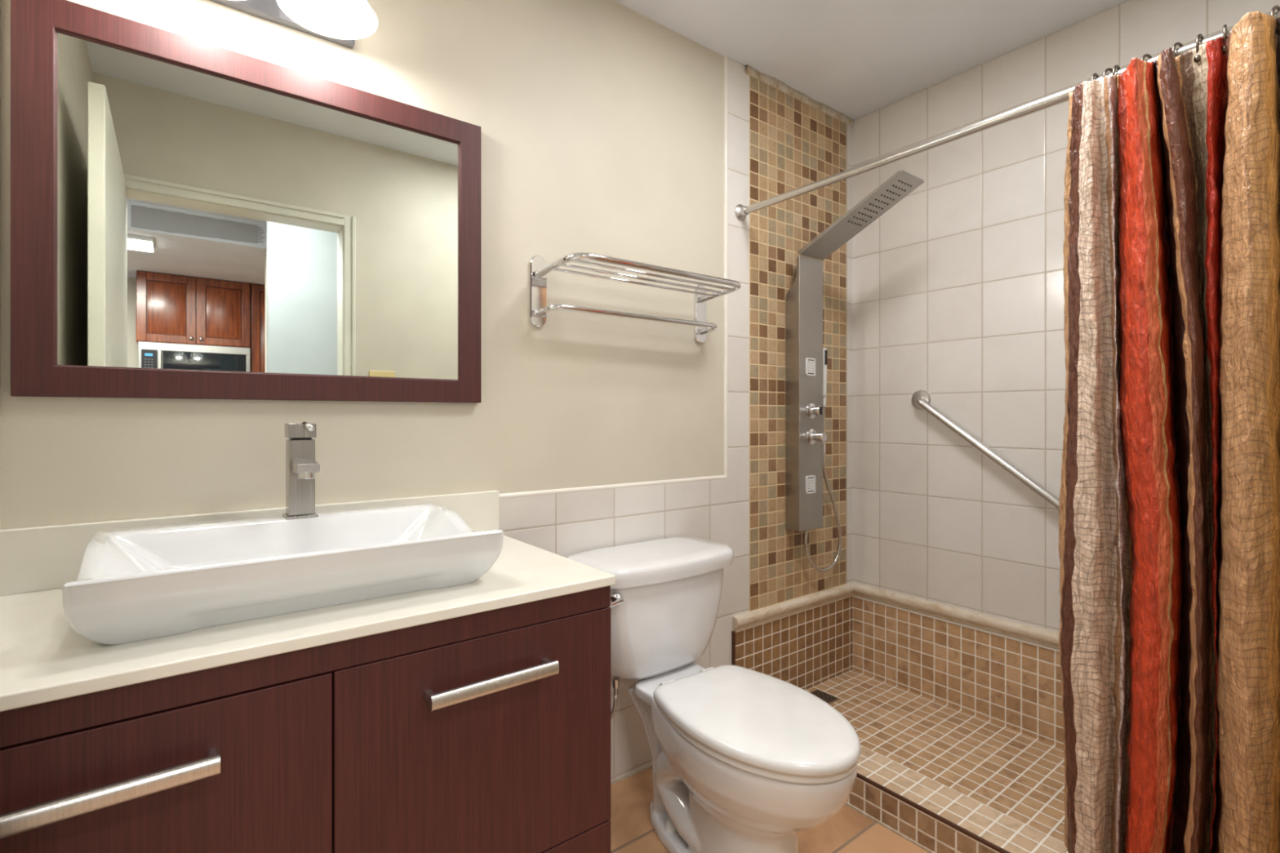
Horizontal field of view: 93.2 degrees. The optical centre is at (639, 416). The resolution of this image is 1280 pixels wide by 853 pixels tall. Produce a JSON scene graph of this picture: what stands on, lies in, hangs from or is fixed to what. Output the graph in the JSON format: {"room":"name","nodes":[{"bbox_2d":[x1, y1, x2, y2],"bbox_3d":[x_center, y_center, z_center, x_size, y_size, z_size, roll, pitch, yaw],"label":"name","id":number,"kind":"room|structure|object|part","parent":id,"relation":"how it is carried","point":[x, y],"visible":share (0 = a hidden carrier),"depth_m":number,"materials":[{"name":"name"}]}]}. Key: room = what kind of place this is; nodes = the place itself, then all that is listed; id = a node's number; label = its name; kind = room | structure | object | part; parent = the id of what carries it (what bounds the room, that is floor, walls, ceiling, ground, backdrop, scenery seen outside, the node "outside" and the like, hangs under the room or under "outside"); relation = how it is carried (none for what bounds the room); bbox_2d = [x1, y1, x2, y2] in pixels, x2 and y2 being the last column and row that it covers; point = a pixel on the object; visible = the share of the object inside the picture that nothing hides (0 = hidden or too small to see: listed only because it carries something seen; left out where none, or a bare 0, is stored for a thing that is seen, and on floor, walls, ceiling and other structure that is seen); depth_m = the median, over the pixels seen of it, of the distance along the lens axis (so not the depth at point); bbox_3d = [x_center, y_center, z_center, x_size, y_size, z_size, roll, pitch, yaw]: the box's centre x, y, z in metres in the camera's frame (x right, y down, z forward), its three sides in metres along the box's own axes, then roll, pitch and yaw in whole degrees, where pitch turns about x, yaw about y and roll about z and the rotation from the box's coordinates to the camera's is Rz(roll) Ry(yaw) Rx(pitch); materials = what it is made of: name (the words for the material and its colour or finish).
{"room":"bathroom","nodes":[
{"label":"bathroom","id":0,"kind":"room"},
{"bbox_2d":[0,0,0,529],"bbox_3d":[-0.702,-0.145,0.430,0.100,2.550,1.536,0,0,-37],"label":"wall","id":1,"kind":"structure","parent":0,"point":[0,0],"depth_m":1.07,"materials":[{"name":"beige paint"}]},
{"bbox_2d":[0,0,853,782],"bbox_3d":[-0.126,-0.145,1.890,2.791,2.550,0.120,0,0,-37],"label":"wall","id":2,"kind":"structure","parent":0,"point":[607,130],"depth_m":1.80,"materials":[{"name":"beige paint"}]},
{"bbox_2d":[10,0,480,403],"bbox_3d":[-0.766,-0.397,1.332,0.865,0.723,0.024,0,0,-37],"label":"wall mirror","id":3,"kind":"object","parent":2,"relation":"attached to","point":[191,219],"visible":1,"depth_m":1.25,"materials":[{"name":"red wood"}]},
{"bbox_2d":[0,490,498,595],"bbox_3d":[-0.753,0.257,1.345,0.934,0.114,0.020,0,0,-38],"label":"backsplash","id":4,"kind":"structure","parent":2,"relation":"attached to","point":[46,557],"depth_m":1.11,"materials":[{"name":"white stone"}]},
{"bbox_2d":[208,0,377,48],"bbox_3d":[-0.746,-0.908,1.215,0.400,0.133,0.236,0,0,-37],"label":"vanity light","id":5,"kind":"object","parent":2,"relation":"attached to","point":[340,22],"visible":1,"depth_m":1.31,"materials":[{"name":"white glass"}]},
{"bbox_3d":[-0.648,-0.897,1.261,0.190,0.110,0.190,0,0,-38],"label":"lamp shade","id":6,"kind":"part","parent":5,"relation":"part of","materials":[{"name":"white glass"}]},
{"bbox_2d":[610,677,619,719],"bbox_3d":[-0.169,0.837,1.681,0.217,0.209,0.067,0,0,10],"label":"supply hose","id":7,"kind":"object","parent":2,"relation":"attached to","point":[615,681],"visible":0.28,"depth_m":1.68,"materials":[{"name":"silver metal"}]},
{"bbox_2d":[610,764,652,785],"bbox_3d":[-0.040,1.127,1.895,0.863,0.006,0.005,0,0,-37],"label":"trim","id":8,"kind":"structure","parent":2,"relation":"attached to","point":[651,765],"depth_m":1.90,"materials":[{"name":"tile"}]},
{"bbox_2d":[528,252,740,343],"bbox_3d":[0.022,-0.352,1.818,0.676,0.202,0.215,0,0,-37],"label":"towel rack","id":9,"kind":"object","parent":2,"relation":"attached to","point":[539,269],"visible":1,"depth_m":1.73,"materials":[{"name":"silver metal"}]},
{"bbox_3d":[-0.287,-0.352,1.708,0.051,0.202,0.012,0,0,-38],"label":"mounting plate","id":10,"kind":"part","parent":9,"relation":"part of","materials":[{"name":"silver metal"}]},
{"bbox_3d":[0.005,-0.403,1.845,0.623,0.009,0.009,0,0,-38],"label":"shelf rod","id":11,"kind":"part","parent":9,"relation":"part of","materials":[{"name":"silver metal"}]},
{"bbox_3d":[0.027,-0.408,1.817,0.645,0.036,0.208,0,0,-38],"label":"shelf rail","id":12,"kind":"part","parent":9,"relation":"part of","materials":[{"name":"silver metal"}]},
{"bbox_3d":[0.031,-0.407,1.811,0.623,0.009,0.009,0,0,-38],"label":"shelf rod","id":13,"kind":"part","parent":9,"relation":"part of","materials":[{"name":"silver metal"}]},
{"bbox_3d":[0.058,-0.411,1.777,0.623,0.009,0.009,0,0,-38],"label":"shelf rod","id":14,"kind":"part","parent":9,"relation":"part of","materials":[{"name":"silver metal"}]},
{"bbox_3d":[0.209,-0.352,2.089,0.051,0.202,0.012,0,0,-38],"label":"mounting plate","id":15,"kind":"part","parent":9,"relation":"part of","materials":[{"name":"silver metal"}]},
{"bbox_2d":[785,169,924,572],"bbox_3d":[0.834,-0.089,2.265,0.313,1.438,0.477,0,0,-37],"label":"shower column","id":16,"kind":"structure","parent":2,"relation":"attached to","point":[806,357],"depth_m":2.33,"materials":[{"name":"metal"}]},
{"bbox_3d":[0.678,-0.020,2.331,0.060,0.060,0.043,0,0,-38],"label":"control knob","id":17,"kind":"part","parent":16,"relation":"part of","materials":[{"name":"silver metal"}]},
{"bbox_3d":[0.683,0.080,2.325,0.060,0.060,0.059,0,0,-38],"label":"control knob","id":18,"kind":"part","parent":16,"relation":"part of","materials":[{"name":"silver metal"}]},
{"bbox_3d":[0.706,0.124,2.323,0.016,0.063,0.008,0,0,-38],"label":"diverter stem","id":19,"kind":"part","parent":16,"relation":"part of","materials":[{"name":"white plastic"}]},
{"bbox_3d":[0.786,-0.712,2.192,0.148,0.193,0.420,0,0,-38],"label":"spray arm","id":20,"kind":"part","parent":16,"relation":"part of","materials":[{"name":"metal"}]},
{"bbox_2d":[734,10,1279,221],"bbox_3d":[0.832,-0.742,1.603,0.060,0.060,1.530,0,0,-37],"label":"curtain rod","id":21,"kind":"object","parent":2,"relation":"attached to","point":[741,212],"visible":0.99,"depth_m":1.62,"materials":[{"name":"metal"}]},
{"bbox_2d":[1091,73,1098,80],"bbox_3d":[1.021,-0.734,1.356,0.053,0.066,0.014,0,0,-38],"label":"curtain ring","id":22,"kind":"object","parent":21,"relation":"hanging from","point":[1094,75],"visible":0.27,"depth_m":1.34,"materials":[{"name":"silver metal"}]},
{"bbox_2d":[1102,67,1112,77],"bbox_3d":[1.037,-0.734,1.335,0.053,0.066,0.014,0,0,-24],"label":"curtain ring","id":23,"kind":"object","parent":21,"relation":"hanging from","point":[1110,69],"visible":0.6,"depth_m":1.33,"materials":[{"name":"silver metal"}]},
{"bbox_2d":[1111,65,1120,75],"bbox_3d":[1.045,-0.734,1.325,0.053,0.066,0.014,0,0,-36],"label":"curtain ring","id":24,"kind":"object","parent":21,"relation":"hanging from","point":[1115,67],"visible":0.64,"depth_m":1.31,"materials":[{"name":"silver metal"}]},
{"bbox_2d":[1141,53,1152,60],"bbox_3d":[1.077,-0.734,1.284,0.053,0.066,0.014,0,0,-25],"label":"curtain ring","id":25,"kind":"object","parent":21,"relation":"hanging from","point":[1148,55],"visible":0.21,"depth_m":1.28,"materials":[{"name":"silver metal"}]},
{"bbox_2d":[1057,11,1279,852],"bbox_3d":[1.115,0.134,1.231,0.153,1.742,0.481,0,0,-33],"label":"shower curtain","id":26,"kind":"object","parent":21,"relation":"hanging from","point":[1169,548],"visible":1,"depth_m":1.24,"materials":[{"name":"fabric"}]},
{"bbox_2d":[1172,42,1183,66],"bbox_3d":[1.107,-0.734,1.244,0.053,0.066,0.014,0,0,-26],"label":"curtain ring","id":27,"kind":"object","parent":21,"relation":"hanging from","point":[1179,44],"visible":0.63,"depth_m":1.23,"materials":[{"name":"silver metal"}]},
{"bbox_2d":[1193,34,1204,62],"bbox_3d":[1.127,-0.734,1.218,0.053,0.066,0.014,0,0,-35],"label":"curtain ring","id":28,"kind":"object","parent":21,"relation":"hanging from","point":[1197,59],"visible":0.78,"depth_m":1.20,"materials":[{"name":"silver metal"}]},
{"bbox_2d":[1221,24,1226,55],"bbox_3d":[1.149,-0.734,1.190,0.014,0.066,0.053,0,0,43],"label":"curtain ring","id":29,"kind":"object","parent":21,"relation":"hanging from","point":[1224,48],"visible":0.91,"depth_m":1.17,"materials":[{"name":"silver metal"}]},
{"bbox_2d":[1270,5,1279,35],"bbox_3d":[1.192,-0.734,1.133,0.053,0.066,0.014,0,0,-27],"label":"curtain ring","id":30,"kind":"object","parent":21,"relation":"hanging from","point":[1275,7],"visible":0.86,"depth_m":1.12,"materials":[{"name":"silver metal"}]},
{"bbox_2d":[609,669,1064,852],"bbox_3d":[1.614,1.165,-0.378,2.791,0.130,5.836,0,0,-37],"label":"floor","id":31,"kind":"structure","parent":0,"point":[1020,775],"depth_m":1.90,"materials":[{"name":"tile"}]},
{"bbox_2d":[0,585,610,852],"bbox_3d":[-0.579,0.732,1.115,0.929,0.797,0.584,0,0,-37],"label":"vanity cabinet","id":32,"kind":"object","parent":31,"relation":"on","point":[489,731],"visible":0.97,"depth_m":0.91,"materials":[{"name":"red wood"}]},
{"bbox_3d":[-0.640,0.450,0.725,0.226,0.025,0.040,0,0,-38],"label":"bar handle","id":33,"kind":"part","parent":32,"relation":"part of","materials":[{"name":"silver metal"}]},
{"bbox_3d":[-0.630,0.588,0.770,0.428,0.416,0.018,0,0,-38],"label":"door","id":34,"kind":"part","parent":32,"relation":"part of","materials":[{"name":"red wood"}]},
{"bbox_2d":[0,490,615,711],"bbox_3d":[-0.588,0.267,1.132,0.935,0.133,0.558,0,0,-37],"label":"countertop","id":35,"kind":"structure","parent":32,"relation":"on","point":[43,660],"depth_m":0.97,"materials":[{"name":"white stone"}]},
{"bbox_2d":[62,502,503,644],"bbox_3d":[-0.616,0.259,1.110,0.605,0.109,0.411,0,0,-37],"label":"vessel sink","id":36,"kind":"object","parent":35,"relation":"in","point":[143,583],"visible":1,"depth_m":1.00,"materials":[{"name":"ceramic"}]},
{"bbox_2d":[282,422,319,519],"bbox_3d":[-0.673,0.109,1.211,0.058,0.195,0.123,0,0,-37],"label":"faucet","id":37,"kind":"object","parent":35,"relation":"on","point":[301,466],"visible":1,"depth_m":1.22,"materials":[{"name":"silver metal"}]},
{"bbox_3d":[-0.694,0.203,1.238,0.058,0.007,0.054,0,0,-38],"label":"plate","id":38,"kind":"part","parent":37,"relation":"part of","materials":[{"name":"silver metal"}]},
{"bbox_3d":[-0.659,0.099,1.192,0.040,0.026,0.075,0,0,-38],"label":"spout","id":39,"kind":"part","parent":37,"relation":"part of","materials":[{"name":"silver metal"}]},
{"bbox_3d":[-0.668,0.021,1.220,0.029,0.019,0.014,0,0,28],"label":"lever","id":40,"kind":"part","parent":37,"relation":"part of","materials":[{"name":"silver metal"}]},
{"bbox_3d":[-0.260,0.587,1.054,0.498,0.418,0.018,0,0,-38],"label":"door","id":41,"kind":"part","parent":32,"relation":"part of","materials":[{"name":"red wood"}]},
{"bbox_3d":[-0.246,0.450,1.027,0.226,0.025,0.040,0,0,-38],"label":"bar handle","id":42,"kind":"part","parent":32,"relation":"part of","materials":[{"name":"silver metal"}]},
{"bbox_3d":[-0.431,0.914,0.922,0.929,0.231,0.018,0,0,-38],"label":"drawer","id":43,"kind":"part","parent":32,"relation":"part of","materials":[{"name":"red wood"}]},
{"bbox_2d":[566,536,861,852],"bbox_3d":[0.198,0.764,1.560,0.531,0.731,0.805,0,0,-37],"label":"toilet","id":44,"kind":"object","parent":31,"relation":"on","point":[744,760],"visible":0.99,"depth_m":1.47,"materials":[{"name":"ceramic"}]},
{"bbox_3d":[-0.075,0.475,1.551,0.087,0.032,0.039,0,0,-38],"label":"flush lever","id":45,"kind":"part","parent":44,"relation":"part of","materials":[{"name":"silver metal"}]},
{"bbox_3d":[0.046,0.425,1.783,0.500,0.052,0.266,0,0,-38],"label":"tank lid","id":46,"kind":"part","parent":44,"relation":"part of","materials":[{"name":"ceramic"}]},
{"bbox_3d":[0.040,0.588,1.787,0.468,0.284,0.237,0,0,-38],"label":"tank","id":47,"kind":"part","parent":44,"relation":"part of","materials":[{"name":"ceramic"}]},
{"bbox_3d":[0.279,0.702,1.431,0.360,0.033,0.502,0,0,-38],"label":"seat lid","id":48,"kind":"part","parent":44,"relation":"part of","materials":[{"name":"plastic"}]},
{"bbox_3d":[0.281,0.728,1.433,0.352,0.017,0.487,0,0,-38],"label":"seat","id":49,"kind":"part","parent":44,"relation":"part of","materials":[{"name":"plastic"}]},
{"bbox_2d":[809,688,839,704],"bbox_3d":[0.703,1.099,2.361,0.104,0.004,0.104,0,0,-37],"label":"shower drain","id":50,"kind":"object","parent":31,"relation":"on","point":[829,699],"visible":0.57,"depth_m":2.37,"materials":[{"name":"silver metal"}]},
{"bbox_2d":[847,745,1068,852],"bbox_3d":[0.827,1.079,1.595,0.152,0.103,1.524,0,0,-37],"label":"shower curb","id":51,"kind":"object","parent":31,"relation":"on","point":[942,819],"visible":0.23,"depth_m":1.60,"materials":[{"name":"tile"}]},
{"bbox_2d":[845,801,935,852],"bbox_3d":[0.766,1.127,1.547,0.006,0.006,1.522,0,0,-37],"label":"trim","id":52,"kind":"structure","parent":51,"relation":"attached to","point":[848,804],"depth_m":1.65,"materials":[{"name":"tile"}]},
{"bbox_2d":[613,0,1128,119],"bbox_3d":[0.366,-1.326,1.249,2.591,0.080,1.536,0,0,-37],"label":"ceiling","id":53,"kind":"structure","parent":0,"point":[857,59],"depth_m":2.03,"materials":[{"name":"paint"}]},
{"bbox_2d":[852,0,1279,747],"bbox_3d":[1.465,-0.145,2.017,0.112,2.550,1.656,0,0,-37],"label":"wall","id":54,"kind":"structure","parent":0,"point":[958,298],"depth_m":2.24,"materials":[{"name":"white tile"}]},
{"bbox_2d":[732,582,1059,652],"bbox_3d":[1.095,0.750,1.809,0.752,0.056,1.536,0,0,-37],"label":"trim","id":55,"kind":"structure","parent":54,"relation":"attached to","point":[1050,638],"depth_m":2.30,"materials":[{"name":"tile"}]},
{"bbox_2d":[911,390,1059,514],"bbox_3d":[1.248,0.123,2.178,0.049,0.453,0.583,0,0,-37],"label":"grab bar","id":56,"kind":"object","parent":54,"relation":"attached to","point":[921,399],"visible":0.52,"depth_m":2.17,"materials":[{"name":"silver metal"}]}
]}

